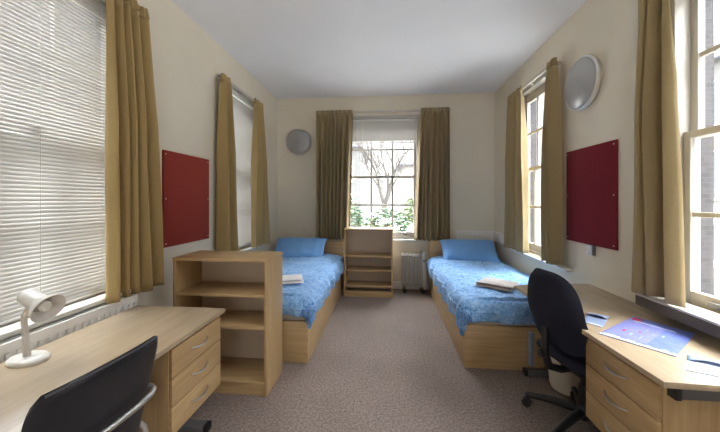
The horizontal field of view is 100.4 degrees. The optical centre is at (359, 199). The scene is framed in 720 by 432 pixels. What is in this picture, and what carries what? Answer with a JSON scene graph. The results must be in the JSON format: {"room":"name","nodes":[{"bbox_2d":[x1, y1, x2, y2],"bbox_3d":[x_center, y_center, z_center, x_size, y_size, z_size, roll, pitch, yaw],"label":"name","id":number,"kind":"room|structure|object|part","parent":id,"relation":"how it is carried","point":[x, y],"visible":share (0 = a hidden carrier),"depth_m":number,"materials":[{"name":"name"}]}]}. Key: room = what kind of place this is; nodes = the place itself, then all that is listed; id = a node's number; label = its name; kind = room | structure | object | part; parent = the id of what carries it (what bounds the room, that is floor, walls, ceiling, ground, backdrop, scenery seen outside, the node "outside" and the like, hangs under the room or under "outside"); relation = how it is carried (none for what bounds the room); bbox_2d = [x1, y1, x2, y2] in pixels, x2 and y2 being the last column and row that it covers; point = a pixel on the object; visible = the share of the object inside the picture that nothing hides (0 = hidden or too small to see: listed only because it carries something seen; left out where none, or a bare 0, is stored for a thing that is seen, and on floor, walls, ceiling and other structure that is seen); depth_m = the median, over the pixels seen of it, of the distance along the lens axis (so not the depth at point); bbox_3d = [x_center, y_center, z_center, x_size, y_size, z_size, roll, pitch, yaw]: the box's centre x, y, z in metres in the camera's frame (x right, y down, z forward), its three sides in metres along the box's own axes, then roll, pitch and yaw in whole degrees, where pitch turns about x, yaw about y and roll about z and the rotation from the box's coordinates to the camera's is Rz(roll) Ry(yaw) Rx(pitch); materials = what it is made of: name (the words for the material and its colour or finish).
{"room":"dormitory room","nodes":[
{"label":"dormitory room","id":0,"kind":"room"},
{"bbox_2d":[0,0,276,340],"bbox_3d":[-1.771,-0.130,1.953,0.230,3.120,6.173,0,0,5],"label":"wall","id":1,"kind":"structure","parent":0,"point":[187,62],"depth_m":2.80,"materials":[{"name":"beige paint"}]},
{"bbox_2d":[0,0,130,339],"bbox_3d":[-1.713,-0.370,1.535,0.240,2.000,1.250,0,0,5],"label":"window","id":2,"kind":"structure","parent":1,"relation":"in","point":[12,328],"depth_m":1.72,"materials":[{"name":"paint"}]},
{"bbox_2d":[0,0,105,324],"bbox_3d":[-1.706,-0.353,1.594,0.037,1.903,0.960,0,0,5],"label":"blind","id":3,"kind":"object","parent":2,"relation":"attached to","point":[53,238],"visible":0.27,"depth_m":1.65,"materials":[{"name":"white paint"}]},
{"bbox_3d":[-1.697,-0.348,1.593,0.002,1.873,0.002,0,0,5],"label":"ladder cord","id":4,"kind":"part","parent":3,"relation":"part of","materials":[{"name":"white fabric"}]},
{"bbox_3d":[-1.710,0.591,1.595,0.024,0.014,0.960,0,0,5],"label":"rail","id":5,"kind":"part","parent":3,"relation":"part of","materials":[{"name":"white paint"}]},
{"bbox_3d":[-1.758,-0.370,1.594,0.140,2.000,1.140,0,0,5],"label":"frame","id":6,"kind":"part","parent":2,"relation":"part of","materials":[{"name":"paint"}]},
{"bbox_3d":[-1.792,-0.838,1.597,0.038,0.964,0.990,0,0,5],"label":"sash","id":7,"kind":"part","parent":2,"relation":"part of","materials":[{"name":"paint"}]},
{"bbox_2d":[0,294,137,362],"bbox_3d":[-1.625,1.034,1.462,0.148,0.792,1.180,0,0,5],"label":"radiator","id":8,"kind":"object","parent":1,"relation":"attached to","point":[42,335],"visible":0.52,"depth_m":1.59,"materials":[{"name":"white metal"}]},
{"bbox_3d":[-1.645,0.970,1.463,0.012,0.640,1.180,0,0,5],"label":"panel","id":9,"kind":"part","parent":8,"relation":"part of","materials":[{"name":"white paint"}]},
{"bbox_2d":[162,150,208,247],"bbox_3d":[-1.573,-0.010,2.750,0.021,0.800,0.625,0,0,5],"label":"pinboard","id":10,"kind":"object","parent":1,"relation":"attached to","point":[185,178],"visible":0.97,"depth_m":2.69,"materials":[{"name":"red fabric"}]},
{"bbox_2d":[217,74,263,250],"bbox_3d":[-1.521,-0.357,3.741,0.227,2.025,1.140,0,0,5],"label":"window","id":11,"kind":"structure","parent":1,"relation":"in","point":[235,91],"depth_m":3.79,"materials":[{"name":"paint"}]},
{"bbox_2d":[215,73,238,250],"bbox_3d":[-1.443,-0.357,3.278,0.136,1.966,0.274,0,0,5],"label":"curtain","id":12,"kind":"object","parent":11,"relation":"hanging from","point":[226,189],"visible":0.95,"depth_m":3.17,"materials":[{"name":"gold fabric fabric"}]},
{"bbox_3d":[-1.453,-1.314,3.715,0.087,0.032,1.060,0,0,5],"label":"curtain rail","id":13,"kind":"part","parent":11,"relation":"part of","materials":[{"name":"white metal"}]},
{"bbox_2d":[232,92,253,246],"bbox_3d":[-1.511,-0.347,3.751,0.037,1.875,0.840,0,0,5],"label":"blind","id":14,"kind":"object","parent":11,"relation":"attached to","point":[243,111],"visible":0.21,"depth_m":3.87,"materials":[{"name":"white fabric"}]},
{"bbox_2d":[251,97,270,248],"bbox_3d":[-1.360,-0.357,4.144,0.148,1.966,0.652,0,0,5],"label":"curtain","id":15,"kind":"object","parent":11,"relation":"hanging from","point":[260,222],"visible":1,"depth_m":4.02,"materials":[{"name":"beige fabric"}]},
{"bbox_3d":[-1.653,-1.324,1.494,0.087,0.032,1.440,0,0,5],"label":"rail","id":16,"kind":"object","parent":1,"relation":"attached to","visible":0},
{"bbox_2d":[105,0,163,303],"bbox_3d":[-1.545,-0.362,2.074,0.160,2.017,0.479,0,0,5],"label":"curtain","id":17,"kind":"object","parent":16,"relation":"hanging from","point":[133,193],"visible":1,"depth_m":2.00,"materials":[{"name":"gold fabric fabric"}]},
{"bbox_2d":[171,0,586,98],"bbox_3d":[0.092,-1.740,1.785,3.911,0.100,6.573,0,0,5],"label":"ceiling","id":18,"kind":"structure","parent":0,"point":[293,48],"depth_m":3.16,"materials":[{"name":"white paint"}]},
{"bbox_2d":[277,92,494,281],"bbox_3d":[0.379,-0.130,4.974,3.971,3.120,0.230,0,0,5],"label":"wall","id":19,"kind":"structure","parent":0,"point":[472,115],"depth_m":4.82,"materials":[{"name":"beige paint"}]},
{"bbox_2d":[285,129,310,154],"bbox_3d":[-1.017,-0.955,4.934,0.436,0.436,0.100,0,0,5],"label":"wall lamp","id":20,"kind":"object","parent":19,"relation":"attached to","point":[298,141],"visible":1,"depth_m":4.90,"materials":[{"name":"silver metal"}]},
{"bbox_2d":[315,108,450,113],"bbox_3d":[0.348,-1.417,4.818,2.150,0.032,0.087,0,0,5],"label":"rail","id":21,"kind":"object","parent":19,"relation":"attached to","point":[410,110],"visible":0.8,"depth_m":4.77,"materials":[{"name":"white metal"}]},
{"bbox_2d":[316,110,352,239],"bbox_3d":[-0.408,-0.402,4.832,0.594,2.086,0.155,0,0,5],"label":"curtain","id":22,"kind":"object","parent":21,"relation":"hanging from","point":[334,131],"visible":0.96,"depth_m":4.82,"materials":[{"name":"beige fabric"}]},
{"bbox_2d":[414,107,449,240],"bbox_3d":[1.126,-0.402,4.694,0.544,2.086,0.152,0,0,5],"label":"curtain","id":23,"kind":"object","parent":21,"relation":"hanging from","point":[432,196],"visible":0.99,"depth_m":4.69,"materials":[{"name":"beige fabric"}]},
{"bbox_2d":[338,115,428,241],"bbox_3d":[0.430,-0.357,4.887,1.580,2.025,0.215,0,0,5],"label":"window","id":24,"kind":"structure","parent":19,"relation":"in","point":[397,236],"depth_m":4.89,"materials":[{"name":"paint"}]},
{"bbox_3d":[0.358,0.100,4.925,1.120,0.991,0.038,0,0,5],"label":"sash","id":25,"kind":"part","parent":24,"relation":"part of","materials":[{"name":"paint"}]},
{"bbox_2d":[352,119,415,143],"bbox_3d":[0.354,-0.860,4.879,1.100,0.900,0.037,0,0,5],"label":"blind","id":26,"kind":"object","parent":24,"relation":"attached to","point":[381,130],"visible":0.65,"depth_m":4.88,"materials":[{"name":"white fabric"}]},
{"bbox_3d":[0.354,-0.929,4.883,1.100,0.014,0.024,0,0,5],"label":"rail","id":27,"kind":"part","parent":26,"relation":"part of","materials":[{"name":"white paint"}]},
{"bbox_3d":[0.361,-0.838,4.965,1.120,0.964,0.038,0,0,5],"label":"sash","id":28,"kind":"part","parent":24,"relation":"part of","materials":[{"name":"paint"}]},
{"bbox_2d":[381,281,428,289],"bbox_3d":[0.368,1.370,4.851,3.475,0.120,0.018,0,0,5],"label":"baseboard","id":29,"kind":"structure","parent":19,"relation":"attached to","point":[396,284],"depth_m":4.81,"materials":[{"name":"white paint"}]},
{"bbox_2d":[456,231,503,243],"bbox_3d":[1.802,0.557,4.543,0.596,0.145,0.373,0,0,5],"label":"power trunking","id":30,"kind":"object","parent":19,"relation":"attached to","point":[496,236],"visible":0.91,"depth_m":4.67,"materials":[{"name":"white paint"}]},
{"bbox_3d":[1.817,0.557,4.707,0.596,0.145,0.045,0,0,5],"label":"casing","id":31,"kind":"part","parent":30,"relation":"part of","materials":[{"name":"white plastic"}]},
{"bbox_2d":[471,233,478,236],"bbox_3d":[1.792,0.547,4.678,0.110,0.065,0.009,0,0,5],"label":"socket","id":32,"kind":"object","parent":30,"relation":"attached to","point":[472,234],"depth_m":4.67,"materials":[{"name":"white plastic"}]},
{"bbox_2d":[188,288,600,431],"bbox_3d":[0.101,1.470,1.885,3.911,0.080,6.373,0,0,5],"label":"floor","id":33,"kind":"structure","parent":0,"point":[377,364],"depth_m":2.29,"materials":[{"name":"carpet"}]},
{"bbox_2d":[21,335,157,431],"bbox_3d":[-1.106,0.979,1.054,0.620,0.902,0.467,0,0,9],"label":"chair","id":34,"kind":"object","parent":33,"relation":"on","point":[113,396],"visible":1,"depth_m":0.98,"materials":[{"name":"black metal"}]},
{"bbox_3d":[-1.119,1.161,1.270,0.526,0.536,0.044,0,0,9],"label":"frame","id":35,"kind":"part","parent":34,"relation":"part of","materials":[{"name":"silver metal"}]},
{"bbox_2d":[0,305,224,431],"bbox_3d":[-1.232,1.065,1.274,0.627,0.730,1.396,0,0,5],"label":"desk","id":36,"kind":"object","parent":33,"relation":"on","point":[186,368],"visible":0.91,"depth_m":1.51,"materials":[{"name":"brown wood"}]},
{"bbox_2d":[5,288,65,368],"bbox_3d":[-1.413,0.542,1.296,0.214,0.315,0.134,0,0,5],"label":"desk lamp","id":37,"kind":"object","parent":36,"relation":"on","point":[40,307],"visible":1,"depth_m":1.29,"materials":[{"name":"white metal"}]},
{"bbox_3d":[-1.386,0.454,1.289,0.159,0.138,0.125,0,0,5],"label":"lamp shade","id":38,"kind":"part","parent":37,"relation":"part of","materials":[{"name":"white metal"}]},
{"bbox_3d":[-1.360,0.455,1.288,0.056,0.045,0.046,0,0,5],"label":"bulb","id":39,"kind":"part","parent":37,"relation":"part of","materials":[{"name":"white glass"}]},
{"bbox_3d":[-0.920,1.105,1.703,0.018,0.140,0.435,0,0,5],"label":"drawer","id":40,"kind":"part","parent":36,"relation":"part of","materials":[{"name":"brown wood"}]},
{"bbox_3d":[-0.920,0.960,1.703,0.018,0.140,0.435,0,0,5],"label":"drawer","id":41,"kind":"part","parent":36,"relation":"part of","materials":[{"name":"brown wood"}]},
{"bbox_3d":[-0.920,0.815,1.703,0.018,0.140,0.435,0,0,5],"label":"drawer","id":42,"kind":"part","parent":36,"relation":"part of","materials":[{"name":"brown wood"}]},
{"bbox_3d":[-0.894,1.101,1.700,0.031,0.019,0.148,0,0,5],"label":"handle","id":43,"kind":"part","parent":36,"relation":"part of","materials":[{"name":"silver metal"}]},
{"bbox_3d":[-0.894,0.956,1.700,0.031,0.019,0.148,0,0,5],"label":"handle","id":44,"kind":"part","parent":36,"relation":"part of","materials":[{"name":"silver metal"}]},
{"bbox_3d":[-0.894,0.810,1.700,0.031,0.019,0.148,0,0,5],"label":"handle","id":45,"kind":"part","parent":36,"relation":"part of","materials":[{"name":"silver metal"}]},
{"bbox_2d":[172,250,282,396],"bbox_3d":[-1.022,0.930,2.369,0.730,1.000,0.334,0,0,5],"label":"bookcase","id":46,"kind":"object","parent":33,"relation":"on","point":[248,284],"visible":0.7,"depth_m":2.37,"materials":[{"name":"brown wood"}]},
{"bbox_3d":[-1.372,0.941,2.403,0.020,0.978,0.330,0,0,5],"label":"panel","id":47,"kind":"part","parent":46,"relation":"part of","materials":[{"name":"brown wood"}]},
{"bbox_3d":[-1.022,0.702,2.369,0.684,0.020,0.318,0,0,5],"label":"shelf","id":48,"kind":"part","parent":46,"relation":"part of","materials":[{"name":"brown wood"}]},
{"bbox_3d":[-1.022,0.937,2.369,0.684,0.020,0.318,0,0,5],"label":"shelf","id":49,"kind":"part","parent":46,"relation":"part of","materials":[{"name":"brown wood"}]},
{"bbox_3d":[-1.022,1.335,2.368,0.684,0.020,0.320,0,0,5],"label":"shelf","id":50,"kind":"part","parent":46,"relation":"part of","materials":[{"name":"brown wood"}]},
{"bbox_3d":[-0.671,0.941,2.340,0.020,0.978,0.330,0,0,5],"label":"panel","id":51,"kind":"part","parent":46,"relation":"part of","materials":[{"name":"brown wood"}]},
{"bbox_2d":[282,241,343,362],"bbox_3d":[-0.860,1.045,3.779,1.010,0.770,2.227,0,0,5],"label":"bed","id":52,"kind":"object","parent":33,"relation":"on","point":[299,342],"visible":0.22,"depth_m":2.68,"materials":[{"name":"brown wood"}]},
{"bbox_2d":[282,315,305,320],"bbox_3d":[-0.861,1.040,3.760,0.950,0.219,2.129,0,0,5],"label":"mattress","id":53,"kind":"object","parent":52,"relation":"on","point":[284,317],"visible":0.02,"depth_m":2.67,"materials":[{"name":"grey fabric"}]},
{"bbox_2d":[274,237,326,256],"bbox_3d":[-0.928,0.750,4.587,0.800,0.327,0.386,0,0,2],"label":"pillow","id":54,"kind":"object","parent":53,"relation":"on","point":[290,247],"visible":0.74,"depth_m":4.51,"materials":[{"name":"blue fabric"}]},
{"bbox_2d":[282,253,343,328],"bbox_3d":[-0.849,0.971,3.670,1.095,0.297,2.131,0,0,5],"label":"duvet","id":55,"kind":"object","parent":53,"relation":"on","point":[320,274],"visible":0.48,"depth_m":3.21,"materials":[{"name":"blue fabric"}]},
{"bbox_2d":[282,274,303,284],"bbox_3d":[-0.757,0.814,3.080,0.340,0.052,0.260,0,0,-15],"label":"folded towel","id":56,"kind":"object","parent":55,"relation":"on","point":[294,278],"visible":0.64,"depth_m":3.02,"materials":[{"name":"white fabric"}]},
{"bbox_3d":[-0.958,1.248,2.682,1.010,0.365,0.025,0,0,5],"label":"footboard","id":57,"kind":"part","parent":52,"relation":"part of","materials":[{"name":"brown wood"}]},
{"bbox_3d":[-0.371,1.248,3.717,0.025,0.365,2.142,0,0,5],"label":"panel","id":58,"kind":"part","parent":52,"relation":"part of","materials":[{"name":"brown wood"}]},
{"bbox_3d":[-0.763,1.045,4.858,1.010,0.770,0.060,0,0,5],"label":"headboard","id":59,"kind":"part","parent":52,"relation":"part of","materials":[{"name":"brown wood"}]},
{"bbox_2d":[344,227,392,297],"bbox_3d":[0.134,0.927,4.554,0.725,1.005,0.304,0,0,5],"label":"bookcase","id":60,"kind":"object","parent":33,"relation":"on","point":[368,251],"visible":1,"depth_m":4.67,"materials":[{"name":"brown wood"}]},
{"bbox_3d":[-0.214,0.939,4.588,0.020,0.983,0.300,0,0,5],"label":"panel","id":61,"kind":"part","parent":60,"relation":"part of","materials":[{"name":"brown wood"}]},
{"bbox_3d":[0.134,1.275,4.553,0.679,0.020,0.290,0,0,5],"label":"shelf","id":62,"kind":"part","parent":60,"relation":"part of","materials":[{"name":"brown wood"}]},
{"bbox_3d":[0.134,1.045,4.554,0.679,0.020,0.288,0,0,5],"label":"shelf","id":63,"kind":"part","parent":60,"relation":"part of","materials":[{"name":"brown wood"}]},
{"bbox_3d":[0.134,0.835,4.554,0.679,0.020,0.288,0,0,5],"label":"shelf","id":64,"kind":"part","parent":60,"relation":"part of","materials":[{"name":"brown wood"}]},
{"bbox_3d":[0.483,0.939,4.525,0.020,0.983,0.300,0,0,5],"label":"panel","id":65,"kind":"part","parent":60,"relation":"part of","materials":[{"name":"brown wood"}]},
{"bbox_2d":[401,251,425,293],"bbox_3d":[0.831,1.107,4.663,0.378,0.645,0.166,0,0,5],"label":"heater","id":66,"kind":"object","parent":33,"relation":"on","point":[421,258],"visible":1,"depth_m":4.62,"materials":[{"name":"metal"}]},
{"bbox_2d":[429,240,545,369],"bbox_3d":[1.480,1.030,3.595,0.987,0.800,2.173,0,0,5],"label":"bed","id":67,"kind":"object","parent":33,"relation":"on","point":[505,347],"visible":0.39,"depth_m":2.54,"materials":[{"name":"brown wood"}]},
{"bbox_3d":[0.999,1.248,3.621,0.025,0.365,2.088,0,0,5],"label":"panel","id":68,"kind":"part","parent":67,"relation":"part of","materials":[{"name":"brown wood"}]},
{"bbox_3d":[1.574,1.030,4.648,0.987,0.800,0.060,0,0,5],"label":"headboard","id":69,"kind":"part","parent":67,"relation":"part of","materials":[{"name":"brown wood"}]},
{"bbox_2d":[468,321,535,325],"bbox_3d":[1.478,1.040,3.576,0.927,0.219,2.075,0,0,5],"label":"mattress","id":70,"kind":"object","parent":67,"relation":"on","point":[469,322],"visible":0.02,"depth_m":2.56,"materials":[{"name":"grey fabric"}]},
{"bbox_2d":[427,256,534,336],"bbox_3d":[1.453,0.999,3.492,1.077,0.356,2.075,0,0,5],"label":"duvet","id":71,"kind":"object","parent":70,"relation":"on","point":[456,280],"visible":0.76,"depth_m":2.82,"materials":[{"name":"blue fabric"}]},
{"bbox_2d":[439,239,500,262],"bbox_3d":[1.587,0.749,4.360,0.813,0.328,0.408,0,0,5],"label":"pillow","id":72,"kind":"object","parent":71,"relation":"on","point":[453,249],"visible":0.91,"depth_m":4.28,"materials":[{"name":"blue fabric"}]},
{"bbox_2d":[475,277,518,291],"bbox_3d":[1.316,0.805,2.882,0.335,0.056,0.250,0,0,43],"label":"folded towel","id":73,"kind":"object","parent":71,"relation":"on","point":[488,282],"visible":1,"depth_m":2.83,"materials":[{"name":"white fabric"}]},
{"bbox_3d":[1.383,1.248,2.526,0.987,0.365,0.025,0,0,5],"label":"footboard","id":74,"kind":"part","parent":67,"relation":"part of","materials":[{"name":"brown wood"}]},
{"bbox_2d":[521,268,593,431],"bbox_3d":[1.397,0.927,1.880,0.676,1.005,0.643,0,0,27],"label":"office chair","id":75,"kind":"object","parent":33,"relation":"on","point":[555,306],"visible":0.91,"depth_m":1.77,"materials":[{"name":"black fabric"}]},
{"bbox_3d":[1.101,0.930,1.821,0.030,0.052,0.051,0,0,-7],"label":"height knob","id":76,"kind":"part","parent":75,"relation":"part of","materials":[{"name":"black plastic"}]},
{"bbox_3d":[1.260,1.322,1.978,0.310,0.089,0.053,0,0,45],"label":"leg","id":77,"kind":"part","parent":75,"relation":"part of","materials":[{"name":"black plastic"}]},
{"bbox_3d":[1.168,0.667,1.829,0.146,0.485,0.447,0,0,-7],"label":"backrest","id":78,"kind":"part","parent":75,"relation":"part of","materials":[{"name":"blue fabric"}]},
{"bbox_3d":[1.404,0.958,1.858,0.450,0.075,0.470,0,0,-7],"label":"seat","id":79,"kind":"part","parent":75,"relation":"part of","materials":[{"name":"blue fabric"}]},
{"bbox_3d":[1.228,1.322,1.778,0.310,0.089,0.053,0,0,-26],"label":"leg","id":80,"kind":"part","parent":75,"relation":"part of","materials":[{"name":"black plastic"}]},
{"bbox_3d":[1.465,1.322,2.010,0.053,0.089,0.310,0,0,28],"label":"leg","id":81,"kind":"part","parent":75,"relation":"part of","materials":[{"name":"black plastic"}]},
{"bbox_2d":[548,356,579,395],"bbox_3d":[1.570,1.278,2.268,0.277,0.305,0.277,0,0,5],"label":"waste bin","id":82,"kind":"object","parent":33,"relation":"on","point":[563,383],"visible":0.17,"depth_m":2.19,"materials":[{"name":"beige plastic"}]},
{"bbox_2d":[514,284,719,431],"bbox_3d":[1.527,1.065,1.821,0.645,0.730,1.430,0,0,5],"label":"desk","id":83,"kind":"object","parent":33,"relation":"on","point":[630,387],"visible":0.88,"depth_m":1.37,"materials":[{"name":"brown wood"}]},
{"bbox_2d":[585,312,608,327],"bbox_3d":[1.374,0.689,1.752,0.212,0.020,0.100,0,0,-43],"label":"leaflet","id":84,"kind":"object","parent":83,"relation":"on","point":[595,319],"visible":0.97,"depth_m":1.75,"materials":[{"name":"white paper"}]},
{"bbox_3d":[1.221,1.105,1.419,0.018,0.140,0.437,0,0,5],"label":"drawer","id":85,"kind":"part","parent":83,"relation":"part of","materials":[{"name":"brown wood"}]},
{"bbox_3d":[1.196,0.810,1.421,0.031,0.019,0.148,0,0,5],"label":"handle","id":86,"kind":"part","parent":83,"relation":"part of","materials":[{"name":"silver metal"}]},
{"bbox_3d":[1.196,0.956,1.421,0.031,0.019,0.148,0,0,5],"label":"handle","id":87,"kind":"part","parent":83,"relation":"part of","materials":[{"name":"silver metal"}]},
{"bbox_3d":[1.221,0.960,1.419,0.018,0.140,0.437,0,0,5],"label":"drawer","id":88,"kind":"part","parent":83,"relation":"part of","materials":[{"name":"brown wood"}]},
{"bbox_3d":[1.221,0.815,1.419,0.018,0.140,0.437,0,0,5],"label":"drawer","id":89,"kind":"part","parent":83,"relation":"part of","materials":[{"name":"brown wood"}]},
{"bbox_2d":[599,316,694,356],"bbox_3d":[1.516,0.698,1.561,0.455,0.004,0.280,0,0,-30],"label":"folder","id":90,"kind":"object","parent":83,"relation":"on","point":[665,339],"visible":1,"depth_m":1.54,"materials":[{"name":"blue paper"}]},
{"bbox_3d":[1.476,0.750,1.162,0.508,0.050,0.044,0,0,5],"label":"leg frame","id":91,"kind":"part","parent":83,"relation":"part of","materials":[{"name":"grey paint"}]},
{"bbox_2d":[686,355,719,376],"bbox_3d":[1.488,0.690,1.237,0.247,0.019,0.172,0,0,32],"label":"leaflet","id":92,"kind":"object","parent":83,"relation":"on","point":[706,366],"visible":1,"depth_m":1.26,"materials":[{"name":"white paper"}]},
{"bbox_3d":[1.467,0.696,1.242,0.139,0.001,0.105,0,0,-44],"label":"white panel","id":93,"kind":"part","parent":92,"relation":"part of","materials":[{"name":"paper"}]},
{"bbox_2d":[495,0,713,302],"bbox_3d":[1.955,-0.130,1.618,0.230,3.120,6.173,0,0,5],"label":"wall","id":94,"kind":"structure","parent":0,"point":[607,30],"depth_m":2.35,"materials":[{"name":"beige paint"}]},
{"bbox_2d":[509,61,571,271],"bbox_3d":[2.024,-0.355,3.372,0.227,2.030,1.280,0,0,5],"label":"window","id":95,"kind":"structure","parent":94,"relation":"in","point":[531,93],"depth_m":3.54,"materials":[{"name":"paint"}]},
{"bbox_2d":[504,85,528,253],"bbox_3d":[1.933,-0.370,3.717,0.145,1.981,0.633,0,0,5],"label":"curtain","id":96,"kind":"object","parent":95,"relation":"hanging from","point":[516,218],"visible":1,"depth_m":3.60,"materials":[{"name":"beige fabric"}]},
{"bbox_3d":[2.067,0.100,3.429,0.038,0.991,0.850,0,0,5],"label":"sash","id":97,"kind":"part","parent":95,"relation":"part of","materials":[{"name":"paint"}]},
{"bbox_3d":[2.107,-0.838,3.425,0.038,0.964,0.850,0,0,5],"label":"sash","id":98,"kind":"part","parent":95,"relation":"part of","materials":[{"name":"paint"}]},
{"bbox_3d":[1.960,-1.334,3.443,0.087,0.032,1.150,0,0,5],"label":"curtain rail","id":99,"kind":"part","parent":95,"relation":"part of","materials":[{"name":"white metal"}]},
{"bbox_3d":[2.073,-0.370,3.428,0.140,2.000,1.000,0,0,5],"label":"frame","id":100,"kind":"part","parent":95,"relation":"part of","materials":[{"name":"paint"}]},
{"bbox_2d":[541,57,563,265],"bbox_3d":[1.867,-0.370,2.947,0.132,1.981,0.288,0,0,5],"label":"curtain","id":101,"kind":"object","parent":95,"relation":"hanging from","point":[552,235],"visible":1,"depth_m":2.85,"materials":[{"name":"beige fabric"}]},
{"bbox_2d":[564,54,603,110],"bbox_3d":[1.874,-0.990,2.557,0.100,0.452,0.452,0,0,5],"label":"wall lamp","id":102,"kind":"object","parent":94,"relation":"attached to","point":[584,79],"visible":1,"depth_m":2.46,"materials":[{"name":"white plastic"},{"name":"frosted glass"}]},
{"bbox_3d":[1.907,-0.990,2.554,0.033,0.429,0.429,0,0,5],"label":"plate","id":103,"kind":"part","parent":102,"relation":"part of","materials":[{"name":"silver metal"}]},
{"bbox_2d":[586,245,591,255],"bbox_3d":[1.911,0.420,2.494,0.014,0.086,0.086,0,0,5],"label":"wall socket","id":104,"kind":"object","parent":94,"relation":"attached to","point":[588,247],"visible":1,"depth_m":2.50,"materials":[{"name":"white paint"}]},
{"bbox_2d":[566,139,617,250],"bbox_3d":[1.908,-0.037,2.499,0.021,0.815,0.610,0,0,5],"label":"pinboard","id":105,"kind":"object","parent":94,"relation":"attached to","point":[591,171],"visible":1,"depth_m":2.45,"materials":[{"name":"red fabric"}]},
{"bbox_2d":[591,245,595,256],"bbox_3d":[1.902,0.415,2.443,0.024,0.090,0.021,0,0,5],"label":"cable cover","id":106,"kind":"object","parent":94,"relation":"attached to","point":[593,247],"visible":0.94,"depth_m":2.43,"materials":[{"name":"grey plastic"}]},
{"bbox_2d":[635,0,719,338],"bbox_3d":[1.806,-0.357,1.213,0.275,2.025,1.340,0,0,5],"label":"window","id":107,"kind":"structure","parent":94,"relation":"in","point":[701,312],"depth_m":1.73,"materials":[{"name":"paint"}]},
{"bbox_3d":[1.878,-0.370,1.267,0.140,2.000,1.140,0,0,5],"label":"frame","id":108,"kind":"part","parent":107,"relation":"part of","materials":[{"name":"paint"}]},
{"bbox_3d":[1.872,0.100,1.267,0.038,0.991,0.990,0,0,5],"label":"sash","id":109,"kind":"part","parent":107,"relation":"part of","materials":[{"name":"paint"}]},
{"bbox_3d":[1.912,-0.838,1.264,0.038,0.964,0.990,0,0,5],"label":"sash","id":110,"kind":"part","parent":107,"relation":"part of","materials":[{"name":"paint"}]},
{"bbox_3d":[1.759,-1.334,1.207,0.087,0.032,1.480,0,0,5],"label":"rail","id":111,"kind":"object","parent":94,"relation":"attached to","visible":0},
{"bbox_2d":[631,0,685,307],"bbox_3d":[1.762,-0.390,1.796,0.140,1.941,0.417,0,0,5],"label":"curtain","id":112,"kind":"object","parent":111,"relation":"hanging from","point":[658,253],"visible":1,"depth_m":1.77,"materials":[{"name":"beige fabric"}]},
{"label":"outside","id":113,"kind":"structure","parent":0,"visible":0},
{"bbox_2d":[363,212,413,231],"bbox_3d":[6.100,1.830,12.002,70.000,0.100,65.000,0,0,5],"label":"ground","id":114,"kind":"structure","parent":113,"point":[368,213],"depth_m":20.94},
{"bbox_2d":[0,0,94,153],"bbox_3d":[-9.985,-2.770,3.409,3.900,9.100,13.400,0,0,5],"label":"house","id":115,"kind":"structure","parent":114,"relation":"on","point":[2,0],"depth_m":7.54,"materials":[{"name":"brick"}]},
{"bbox_2d":[351,195,363,226],"bbox_3d":[-0.748,0.745,11.127,1.879,2.090,1.871,0,0,5],"label":"shrub","id":116,"kind":"object","parent":114,"relation":"on","point":[358,218],"visible":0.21,"depth_m":10.94,"materials":[{"name":"green plant"}]},
{"bbox_2d":[351,144,368,226],"bbox_3d":[-2.649,-0.820,21.323,6.300,5.200,6.400,0,0,5],"label":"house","id":117,"kind":"structure","parent":114,"relation":"on","point":[358,186],"depth_m":18.11,"materials":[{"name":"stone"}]},
{"bbox_2d":[352,140,412,226],"bbox_3d":[0.966,-1.007,12.538,3.386,5.591,3.745,0,0,29],"label":"bare tree","id":118,"kind":"object","parent":114,"relation":"on","point":[389,185],"visible":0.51,"depth_m":12.42,"materials":[{"name":"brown plant"}]},
{"bbox_2d":[363,208,411,231],"bbox_3d":[0.892,1.024,9.873,1.679,1.535,1.428,0,0,5],"label":"shrub","id":119,"kind":"object","parent":114,"relation":"on","point":[377,216],"visible":0.55,"depth_m":9.66,"materials":[{"name":"green plant"}]},
{"bbox_2d":[398,162,413,222],"bbox_3d":[6.504,-0.620,26.524,6.200,4.800,6.400,0,0,5],"label":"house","id":120,"kind":"structure","parent":114,"relation":"on","point":[406,185],"depth_m":23.76,"materials":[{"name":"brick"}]},
{"bbox_2d":[402,195,413,225],"bbox_3d":[2.609,0.711,12.423,1.903,2.158,1.820,0,0,5],"label":"shrub","id":121,"kind":"object","parent":114,"relation":"on","point":[411,209],"visible":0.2,"depth_m":12.31,"materials":[{"name":"green plant"}]},
{"bbox_2d":[537,95,543,244],"bbox_3d":[4.136,-1.070,7.183,0.710,5.700,0.610,0,0,5],"label":"brick pier","id":122,"kind":"structure","parent":114,"relation":"on","point":[542,96],"depth_m":6.96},
{"bbox_2d":[714,50,719,224],"bbox_3d":[17.320,-2.020,19.526,5.400,7.600,38.400,0,0,5],"label":"house","id":123,"kind":"structure","parent":114,"relation":"on","point":[717,53],"depth_m":11.84,"materials":[{"name":"stone"}]},
{"bbox_3d":[14.112,-3.870,12.385,0.010,1.660,1.060,0,0,5],"label":"pane","id":124,"kind":"part","parent":123,"relation":"part of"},
{"bbox_3d":[14.112,-0.970,12.385,0.010,1.860,1.060,0,0,5],"label":"pane","id":125,"kind":"part","parent":123,"relation":"part of","materials":[{"name":"white glass"}]},
{"bbox_2d":[714,203,719,261],"bbox_3d":[7.170,0.925,5.755,0.250,1.710,2.350,0,0,5],"label":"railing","id":126,"kind":"object","parent":114,"relation":"on","point":[716,227],"visible":0.07,"depth_m":5.96,"materials":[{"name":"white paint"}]}
]}

